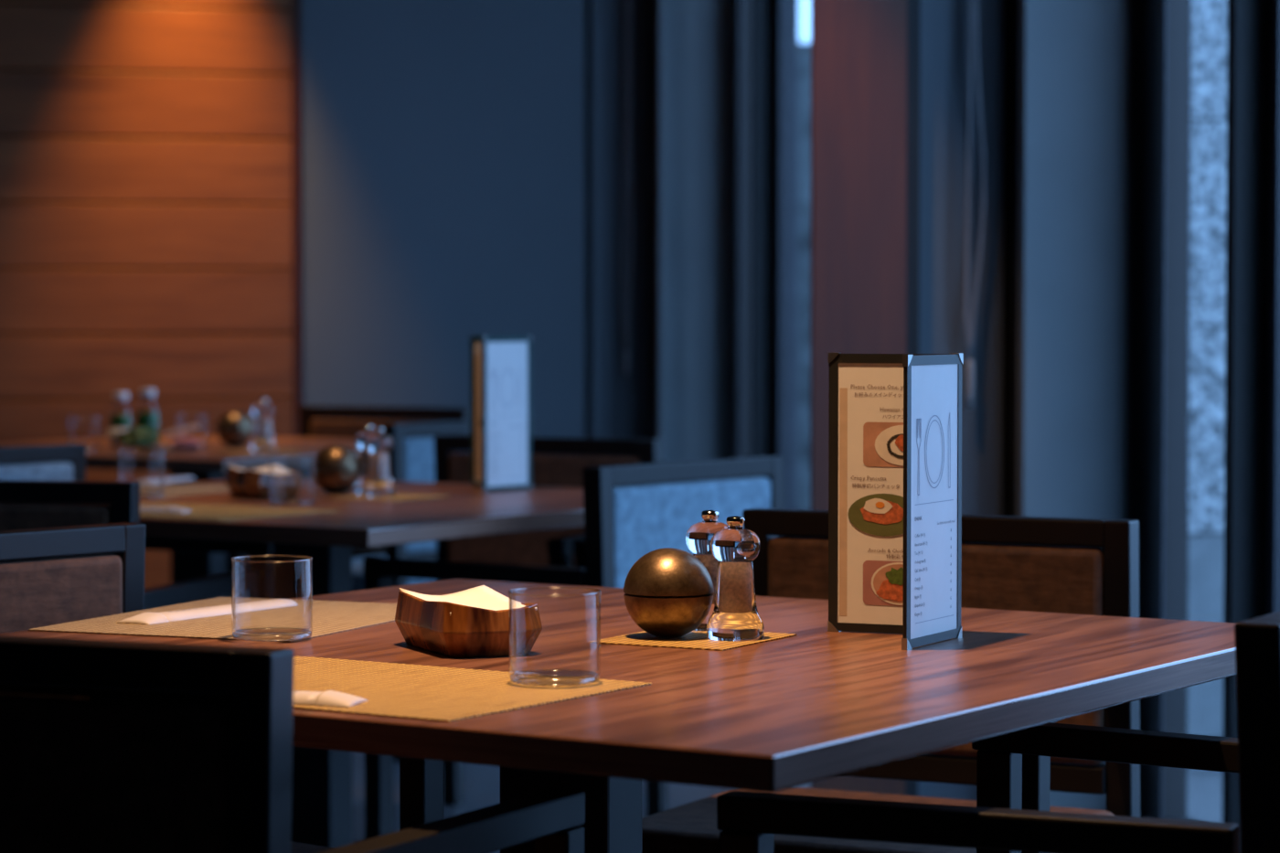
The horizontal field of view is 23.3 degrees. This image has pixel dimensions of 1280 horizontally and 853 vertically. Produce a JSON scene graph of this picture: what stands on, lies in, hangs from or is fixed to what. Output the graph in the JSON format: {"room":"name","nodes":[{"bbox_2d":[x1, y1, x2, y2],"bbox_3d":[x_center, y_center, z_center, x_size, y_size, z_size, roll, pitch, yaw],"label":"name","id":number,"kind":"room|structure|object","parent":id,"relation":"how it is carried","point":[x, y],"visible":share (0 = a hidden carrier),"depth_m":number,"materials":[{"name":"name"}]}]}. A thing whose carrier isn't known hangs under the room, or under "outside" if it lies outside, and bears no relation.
{"room":"restaurant dining room","nodes":[
{"label":"restaurant dining room","id":0,"kind":"room"},
{"bbox_2d":[0,0,585,588],"bbox_3d":[-3.220,-0.651,8.988,6.217,2.800,0.255,0,2,-14],"label":"wall","id":1,"kind":"structure","parent":0,"point":[146,145],"depth_m":9.37,"materials":[{"name":"brown wood"}]},
{"bbox_2d":[290,0,299,437],"bbox_3d":[-1.042,-0.666,9.408,0.016,2.800,0.060,0,2,-14],"label":"trim","id":2,"kind":"structure","parent":1,"relation":"attached to","point":[295,204],"depth_m":9.38,"materials":[{"name":"brown wood"}]},
{"bbox_2d":[352,752,810,852],"bbox_3d":[-1.499,0.994,2.980,6.720,0.060,12.850,0,2,-14],"label":"floor","id":3,"kind":"structure","parent":0,"point":[481,783],"depth_m":6.97,"materials":[{"name":"grey stone"}]},
{"bbox_2d":[0,480,257,609],"bbox_3d":[-1.013,0.482,5.131,0.636,0.810,0.540,0,2,10],"label":"armchair","id":4,"kind":"object","parent":3,"relation":"on","point":[41,504],"visible":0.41,"depth_m":4.86,"materials":[{"name":"black wood"}]},
{"bbox_2d":[0,443,273,598],"bbox_3d":[-1.107,0.451,5.992,0.540,0.810,0.636,1,2,34],"label":"armchair","id":5,"kind":"object","parent":3,"relation":"on","point":[68,461],"visible":0.23,"depth_m":6.17,"materials":[{"name":"black wood"}]},
{"bbox_2d":[0,434,360,599],"bbox_3d":[-1.179,0.413,8.335,1.200,0.720,1.210,1,2,33],"label":"dining table","id":6,"kind":"object","parent":3,"relation":"on","point":[202,464],"visible":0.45,"depth_m":8.02,"materials":[{"name":"brown wood"}]},
{"bbox_2d":[67,416,101,450],"bbox_3d":[-1.448,0.017,8.106,0.088,0.087,0.088,0,2,0],"label":"tumbler","id":7,"kind":"object","parent":6,"relation":"on","point":[68,416],"visible":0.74,"depth_m":8.11,"materials":[{"name":"clear glass"}]},
{"bbox_2d":[108,392,132,449],"bbox_3d":[-1.358,-0.015,8.135,0.064,0.149,0.064,0,2,0],"label":"juice bottle","id":8,"kind":"object","parent":6,"relation":"on","point":[117,422],"visible":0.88,"depth_m":8.11,"materials":[{"name":"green glass"}]},
{"bbox_2d":[116,426,161,449],"bbox_3d":[-1.285,0.030,7.964,0.116,0.058,0.111,0,2,0],"label":"salad","id":9,"kind":"object","parent":6,"relation":"on","point":[138,438],"visible":1,"depth_m":7.93,"materials":[{"name":"green food"}]},
{"bbox_2d":[143,445,202,451],"bbox_3d":[-1.215,0.057,8.057,0.167,0.011,0.167,0,2,0],"label":"plate","id":10,"kind":"object","parent":6,"relation":"on","point":[166,448],"visible":0.83,"depth_m":8.01,"materials":[{"name":"white ceramic"}]},
{"bbox_2d":[136,388,159,447],"bbox_3d":[-1.270,-0.022,8.024,0.062,0.149,0.062,0,2,0],"label":"juice bottle","id":11,"kind":"object","parent":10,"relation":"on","point":[150,420],"visible":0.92,"depth_m":8.00,"materials":[{"name":"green glass"}]},
{"bbox_2d":[164,424,199,437],"bbox_3d":[-1.187,0.011,8.055,0.089,0.034,0.024,0,2,-11],"label":"napkin","id":12,"kind":"object","parent":10,"relation":"on","point":[194,427],"visible":1,"depth_m":8.04,"materials":[{"name":"fabric"}]},
{"bbox_2d":[170,437,202,447],"bbox_3d":[-1.173,0.043,8.038,0.084,0.028,0.055,0,2,0],"label":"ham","id":13,"kind":"object","parent":10,"relation":"on","point":[185,442],"visible":1,"depth_m":8.02,"materials":[{"name":"pink food"}]},
{"bbox_2d":[175,413,208,446],"bbox_3d":[-1.200,0.009,8.326,0.088,0.087,0.088,0,2,0],"label":"tumbler","id":14,"kind":"object","parent":6,"relation":"on","point":[176,413],"visible":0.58,"depth_m":8.32,"materials":[{"name":"clear glass"}]},
{"bbox_2d":[216,410,253,447],"bbox_3d":[-1.077,0.006,8.268,0.098,0.096,0.098,-1,2,-17],"label":"ball","id":15,"kind":"object","parent":6,"relation":"on","point":[234,429],"visible":1,"depth_m":8.23,"materials":[{"name":"gold metal"}]},
{"bbox_2d":[213,449,306,454],"bbox_3d":[-0.974,0.065,7.966,0.162,0.001,0.180,1,2,33],"label":"coaster","id":16,"kind":"object","parent":6,"relation":"on","point":[244,451],"visible":0.9,"depth_m":7.93,"materials":[{"name":"paper"}]},
{"bbox_2d":[252,399,276,451],"bbox_3d":[-0.966,-0.003,7.989,0.062,0.132,0.062,0,2,0],"label":"mill","id":17,"kind":"object","parent":16,"relation":"on","point":[263,442],"visible":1,"depth_m":7.97,"materials":[{"name":"clear glass"}]},
{"bbox_2d":[250,398,270,448],"bbox_3d":[-0.985,-0.007,8.115,0.062,0.132,0.062,0,2,0],"label":"mill","id":18,"kind":"object","parent":6,"relation":"on","point":[260,400],"visible":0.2,"depth_m":8.10,"materials":[{"name":"clear glass"}]},
{"bbox_2d":[0,522,443,852],"bbox_3d":[-0.635,0.538,3.562,0.540,0.810,0.636,2,3,40],"label":"armchair","id":19,"kind":"object","parent":3,"relation":"on","point":[49,576],"visible":0.24,"depth_m":3.77,"materials":[{"name":"black wood"}]},
{"bbox_2d":[0,635,585,852],"bbox_3d":[-0.444,0.568,2.734,0.636,0.810,0.540,1,2,22],"label":"armchair","id":20,"kind":"object","parent":3,"relation":"on","point":[107,746],"visible":1,"depth_m":2.44,"materials":[{"name":"black wood"}]},
{"bbox_2d":[9,478,584,848],"bbox_3d":[-0.621,0.498,5.935,1.200,0.720,1.210,1,2,33],"label":"dining table","id":21,"kind":"object","parent":3,"relation":"on","point":[322,783],"visible":0.47,"depth_m":5.86,"materials":[{"name":"brown wood"}]},
{"bbox_2d":[139,483,229,498],"bbox_3d":[-0.984,0.127,6.209,0.332,0.001,0.432,1,2,25],"label":"placemat","id":22,"kind":"object","parent":21,"relation":"on","point":[170,490],"visible":0.38,"depth_m":6.22,"materials":[{"name":"beige fabric"}]},
{"bbox_2d":[117,450,164,497],"bbox_3d":[-0.959,0.091,5.982,0.088,0.087,0.088,0,2,0],"label":"tumbler","id":23,"kind":"object","parent":22,"relation":"on","point":[160,493],"visible":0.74,"depth_m":5.98,"materials":[{"name":"clear glass"}]},
{"bbox_2d":[136,475,195,484],"bbox_3d":[-0.998,0.110,6.519,0.044,0.010,0.218,1,2,18],"label":"packet","id":24,"kind":"object","parent":22,"relation":"on","point":[145,481],"visible":0.85,"depth_m":6.49,"materials":[{"name":"white paper"}]},
{"bbox_2d":[139,501,338,521],"bbox_3d":[-0.808,0.151,5.546,0.432,0.001,0.327,1,2,33],"label":"placemat","id":25,"kind":"object","parent":21,"relation":"on","point":[199,511],"visible":0.65,"depth_m":5.50,"materials":[{"name":"fabric"}]},
{"bbox_2d":[139,506,191,513],"bbox_3d":[-0.898,0.146,5.532,0.218,0.010,0.044,1,2,22],"label":"packet","id":26,"kind":"object","parent":25,"relation":"on","point":[152,509],"visible":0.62,"depth_m":5.50,"materials":[{"name":"white paper"}]},
{"bbox_2d":[224,466,302,500],"bbox_3d":[-0.725,0.107,5.988,0.110,0.058,0.184,-1,2,-24],"label":"bowl","id":27,"kind":"object","parent":21,"relation":"on","point":[244,484],"visible":0.98,"depth_m":5.91,"materials":[{"name":"brown wood"}]},
{"bbox_2d":[227,464,299,474],"bbox_3d":[-0.725,0.101,5.987,0.097,0.049,0.153,-1,2,-24],"label":"napkin stack","id":28,"kind":"object","parent":27,"relation":"in","point":[274,469],"visible":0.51,"depth_m":6.03,"materials":[{"name":"beige paper"}]},
{"bbox_2d":[268,455,316,504],"bbox_3d":[-0.643,0.099,5.751,0.088,0.087,0.088,0,2,0],"label":"tumbler","id":29,"kind":"object","parent":21,"relation":"on","point":[314,457],"visible":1,"depth_m":5.75,"materials":[{"name":"clear glass"}]},
{"bbox_2d":[311,444,361,493],"bbox_3d":[-0.596,0.084,6.105,0.098,0.096,0.098,-2,3,-40],"label":"ball","id":30,"kind":"object","parent":21,"relation":"on","point":[338,467],"visible":0.96,"depth_m":6.07,"materials":[{"name":"gold metal"}]},
{"bbox_2d":[327,493,449,501],"bbox_3d":[-0.484,0.136,5.980,0.162,0.001,0.180,1,2,33],"label":"coaster","id":31,"kind":"object","parent":21,"relation":"on","point":[398,496],"visible":0.87,"depth_m":5.95,"materials":[{"name":"fabric"}]},
{"bbox_2d":[352,425,374,492],"bbox_3d":[-0.536,0.063,6.146,0.062,0.132,0.062,0,2,0],"label":"mill","id":32,"kind":"object","parent":31,"relation":"on","point":[360,438],"visible":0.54,"depth_m":6.13,"materials":[{"name":"clear glass"}]},
{"bbox_2d":[362,426,395,496],"bbox_3d":[-0.504,0.068,6.011,0.062,0.132,0.062,0,2,0],"label":"mill","id":33,"kind":"object","parent":31,"relation":"on","point":[379,483],"visible":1,"depth_m":5.99,"materials":[{"name":"clear glass"}]},
{"bbox_2d":[469,335,532,492],"bbox_3d":[-0.323,-0.027,6.243,0.155,0.309,0.157,1,2,34],"label":"menu stand","id":34,"kind":"object","parent":21,"relation":"on","point":[501,412],"visible":1,"depth_m":6.21,"materials":[{"name":"white paper"}]},
{"bbox_2d":[225,405,470,569],"bbox_3d":[-0.824,0.356,8.671,0.636,0.810,0.540,1,2,25],"label":"armchair","id":35,"kind":"object","parent":3,"relation":"on","point":[314,423],"visible":0.15,"depth_m":8.87,"materials":[{"name":"black wood"}]},
{"bbox_2d":[226,418,533,761],"bbox_3d":[-0.625,0.387,7.808,0.540,0.810,0.636,1,3,36],"label":"armchair","id":36,"kind":"object","parent":3,"relation":"on","point":[411,459],"visible":0.19,"depth_m":7.52,"materials":[{"name":"black wood"}]},
{"bbox_2d":[433,435,667,816],"bbox_3d":[-0.305,0.435,6.450,0.636,0.810,0.540,1,2,28],"label":"armchair","id":37,"kind":"object","parent":3,"relation":"on","point":[553,547],"visible":0.27,"depth_m":6.62,"materials":[{"name":"black wood"}]},
{"bbox_2d":[362,456,784,840],"bbox_3d":[-0.093,0.463,5.680,0.540,0.810,0.636,2,3,38],"label":"armchair","id":38,"kind":"object","parent":3,"relation":"on","point":[631,511],"visible":0.39,"depth_m":5.46,"materials":[{"name":"black wood"}]},
{"bbox_2d":[0,578,1236,852],"bbox_3d":[-0.070,0.592,3.317,1.200,0.720,1.210,1,2,33],"label":"dining table","id":39,"kind":"object","parent":3,"relation":"on","point":[815,704],"visible":0.59,"depth_m":3.00,"materials":[{"name":"brown wood"}]},
{"bbox_2d":[28,597,396,642],"bbox_3d":[-0.446,0.221,3.588,0.332,0.001,0.432,1,2,22],"label":"placemat","id":40,"kind":"object","parent":39,"relation":"on","point":[329,617],"visible":0.8,"depth_m":3.54,"materials":[{"name":"beige fabric"}]},
{"bbox_2d":[116,598,298,624],"bbox_3d":[-0.501,0.214,3.625,0.044,0.010,0.278,1,2,32],"label":"packet","id":41,"kind":"object","parent":40,"relation":"on","point":[144,618],"visible":0.99,"depth_m":3.60,"materials":[{"name":"white paper"}]},
{"bbox_2d":[230,554,312,641],"bbox_3d":[-0.397,0.185,3.355,0.088,0.087,0.088,0,2,0],"label":"tumbler","id":42,"kind":"object","parent":40,"relation":"on","point":[270,634],"visible":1,"depth_m":3.35,"materials":[{"name":"clear glass"}]},
{"bbox_2d":[394,590,542,657],"bbox_3d":[-0.181,0.205,3.261,0.110,0.058,0.184,-1,2,-24],"label":"bowl","id":43,"kind":"object","parent":39,"relation":"on","point":[469,631],"visible":0.97,"depth_m":3.19,"materials":[{"name":"brown wood"}]},
{"bbox_2d":[399,585,537,615],"bbox_3d":[-0.181,0.198,3.261,0.097,0.049,0.153,-1,2,-24],"label":"napkin stack","id":44,"kind":"object","parent":43,"relation":"in","point":[483,596],"visible":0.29,"depth_m":3.29,"materials":[{"name":"beige paper"}]},
{"bbox_2d":[293,656,651,722],"bbox_3d":[-0.257,0.245,2.929,0.432,0.001,0.327,1,2,33],"label":"placemat","id":45,"kind":"object","parent":39,"relation":"on","point":[390,689],"visible":0.62,"depth_m":2.91,"materials":[{"name":"fabric"}]},
{"bbox_2d":[293,690,368,707],"bbox_3d":[-0.350,0.242,2.825,0.218,0.010,0.050,1,2,22],"label":"napkin","id":46,"kind":"object","parent":45,"relation":"on","point":[327,698],"visible":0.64,"depth_m":2.78,"materials":[{"name":"white paper"}]},
{"bbox_2d":[508,586,600,686],"bbox_3d":[-0.081,0.199,2.955,0.088,0.087,0.088,0,2,0],"label":"tumbler","id":47,"kind":"object","parent":45,"relation":"on","point":[548,682],"visible":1,"depth_m":2.95,"materials":[{"name":"clear glass"}]},
{"bbox_2d":[589,630,796,650],"bbox_3d":[0.059,0.229,3.361,0.162,0.001,0.180,1,2,29],"label":"coaster","id":48,"kind":"object","parent":39,"relation":"on","point":[694,639],"visible":0.75,"depth_m":3.33,"materials":[{"name":"fabric"}]},
{"bbox_2d":[623,547,714,637],"bbox_3d":[0.031,0.179,3.371,0.098,0.096,0.098,0,2,0],"label":"ball","id":49,"kind":"object","parent":48,"relation":"on","point":[668,592],"visible":1,"depth_m":3.34,"materials":[{"name":"gold metal"}]},
{"bbox_2d":[685,510,727,630],"bbox_3d":[0.078,0.159,3.458,0.062,0.132,0.062,0,2,0],"label":"mill","id":50,"kind":"object","parent":48,"relation":"on","point":[698,536],"visible":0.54,"depth_m":3.44,"materials":[{"name":"clear glass"}]},
{"bbox_2d":[706,515,764,640],"bbox_3d":[0.103,0.163,3.353,0.062,0.132,0.062,0,2,0],"label":"mill","id":51,"kind":"object","parent":48,"relation":"on","point":[735,616],"visible":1,"depth_m":3.33,"materials":[{"name":"clear glass"}]},
{"bbox_2d":[827,352,963,650],"bbox_3d":[0.251,0.076,3.341,0.155,0.309,0.156,1,2,23],"label":"menu stand","id":52,"kind":"object","parent":39,"relation":"on","point":[895,420],"visible":1,"depth_m":3.41,"materials":[{"name":"white paper"}]},
{"bbox_2d":[863,560,903,606],"bbox_3d":[0.286,0.172,3.409,0.088,0.049,0.001,1,2,23],"label":"photo","id":53,"kind":"object","parent":52,"relation":"attached to","point":[869,567],"depth_m":3.42},
{"bbox_2d":[863,422,903,467],"bbox_3d":[0.286,0.020,3.404,0.088,0.049,0.001,1,2,23],"label":"photo","id":54,"kind":"object","parent":52,"relation":"on","point":[871,431],"depth_m":3.42},
{"bbox_2d":[642,508,1140,852],"bbox_3d":[0.285,0.527,3.881,0.636,0.810,0.540,1,2,27],"label":"armchair","id":55,"kind":"object","parent":3,"relation":"on","point":[1043,564],"visible":0.34,"depth_m":3.97,"materials":[{"name":"black wood"}]},
{"bbox_2d":[716,611,1279,852],"bbox_3d":[0.457,0.559,2.981,0.540,0.810,0.636,1,2,29],"label":"armchair","id":56,"kind":"object","parent":3,"relation":"on","point":[748,821],"visible":0.91,"depth_m":2.75,"materials":[{"name":"black wood"}]},
{"bbox_2d":[585,0,728,462],"bbox_3d":[0.073,-0.676,9.682,0.495,2.800,0.450,0,2,-14],"label":"curtain","id":57,"kind":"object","parent":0,"point":[674,391],"depth_m":9.51,"materials":[{"name":"fabric"}]},
{"bbox_2d":[810,0,1141,810],"bbox_3d":[0.700,-0.562,6.476,0.781,2.800,0.360,0,2,-14],"label":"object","id":58,"kind":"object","parent":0,"point":[1051,430],"depth_m":6.37,"materials":[{"name":"fabric"}]},
{"bbox_2d":[728,0,798,509],"bbox_3d":[0.608,-0.620,8.109,0.132,2.800,2.860,0,2,-14],"label":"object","id":59,"kind":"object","parent":58,"relation":"in","point":[763,34],"depth_m":8.99,"materials":[{"name":"fabric"}]},
{"bbox_2d":[1138,0,1279,852],"bbox_3d":[1.457,-0.494,4.593,0.132,2.800,3.700,0,2,-14],"label":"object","id":60,"kind":"structure","parent":58,"relation":"in","point":[1252,451],"depth_m":6.19,"materials":[{"name":"black metal"}]},
{"bbox_3d":[-1.499,-1.884,2.877,6.720,0.100,12.850,0,2,-14],"label":"ceiling","id":61,"kind":"structure","parent":0,"visible":0},
{"bbox_2d":[963,0,985,408],"bbox_3d":[0.688,-0.997,6.365,0.047,1.921,0.017,0,2,-14],"label":"blind cord","id":62,"kind":"object","parent":61,"relation":"hanging from","point":[969,331],"visible":1,"depth_m":6.38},
{"label":"outside","id":63,"kind":"structure","parent":0,"visible":0},
{"bbox_2d":[1186,771,1222,822],"bbox_3d":[7.863,1.032,8.097,13.880,0.100,28.000,0,2,-14],"label":"ground","id":64,"kind":"structure","parent":63,"point":[1204,789],"depth_m":8.22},
{"bbox_2d":[797,42,810,509],"bbox_3d":[2.631,-0.477,14.346,7.100,2.470,0.301,0,2,-14],"label":"window","id":65,"kind":"structure","parent":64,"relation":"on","point":[804,223],"depth_m":13.73,"materials":[{"name":"glass"}]},
{"bbox_2d":[1187,0,1227,772],"bbox_3d":[1.941,-0.840,8.673,0.908,3.592,0.046,0,2,-14],"label":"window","id":66,"kind":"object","parent":64,"relation":"on","point":[1210,17],"visible":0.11,"depth_m":8.59,"materials":[{"name":"stone"}]},
{"bbox_2d":[1188,118,1226,534],"bbox_3d":[2.385,-2.158,9.158,2.380,6.200,0.150,0,2,-14],"label":"wall","id":67,"kind":"structure","parent":64,"relation":"on","point":[1203,120],"depth_m":8.96,"materials":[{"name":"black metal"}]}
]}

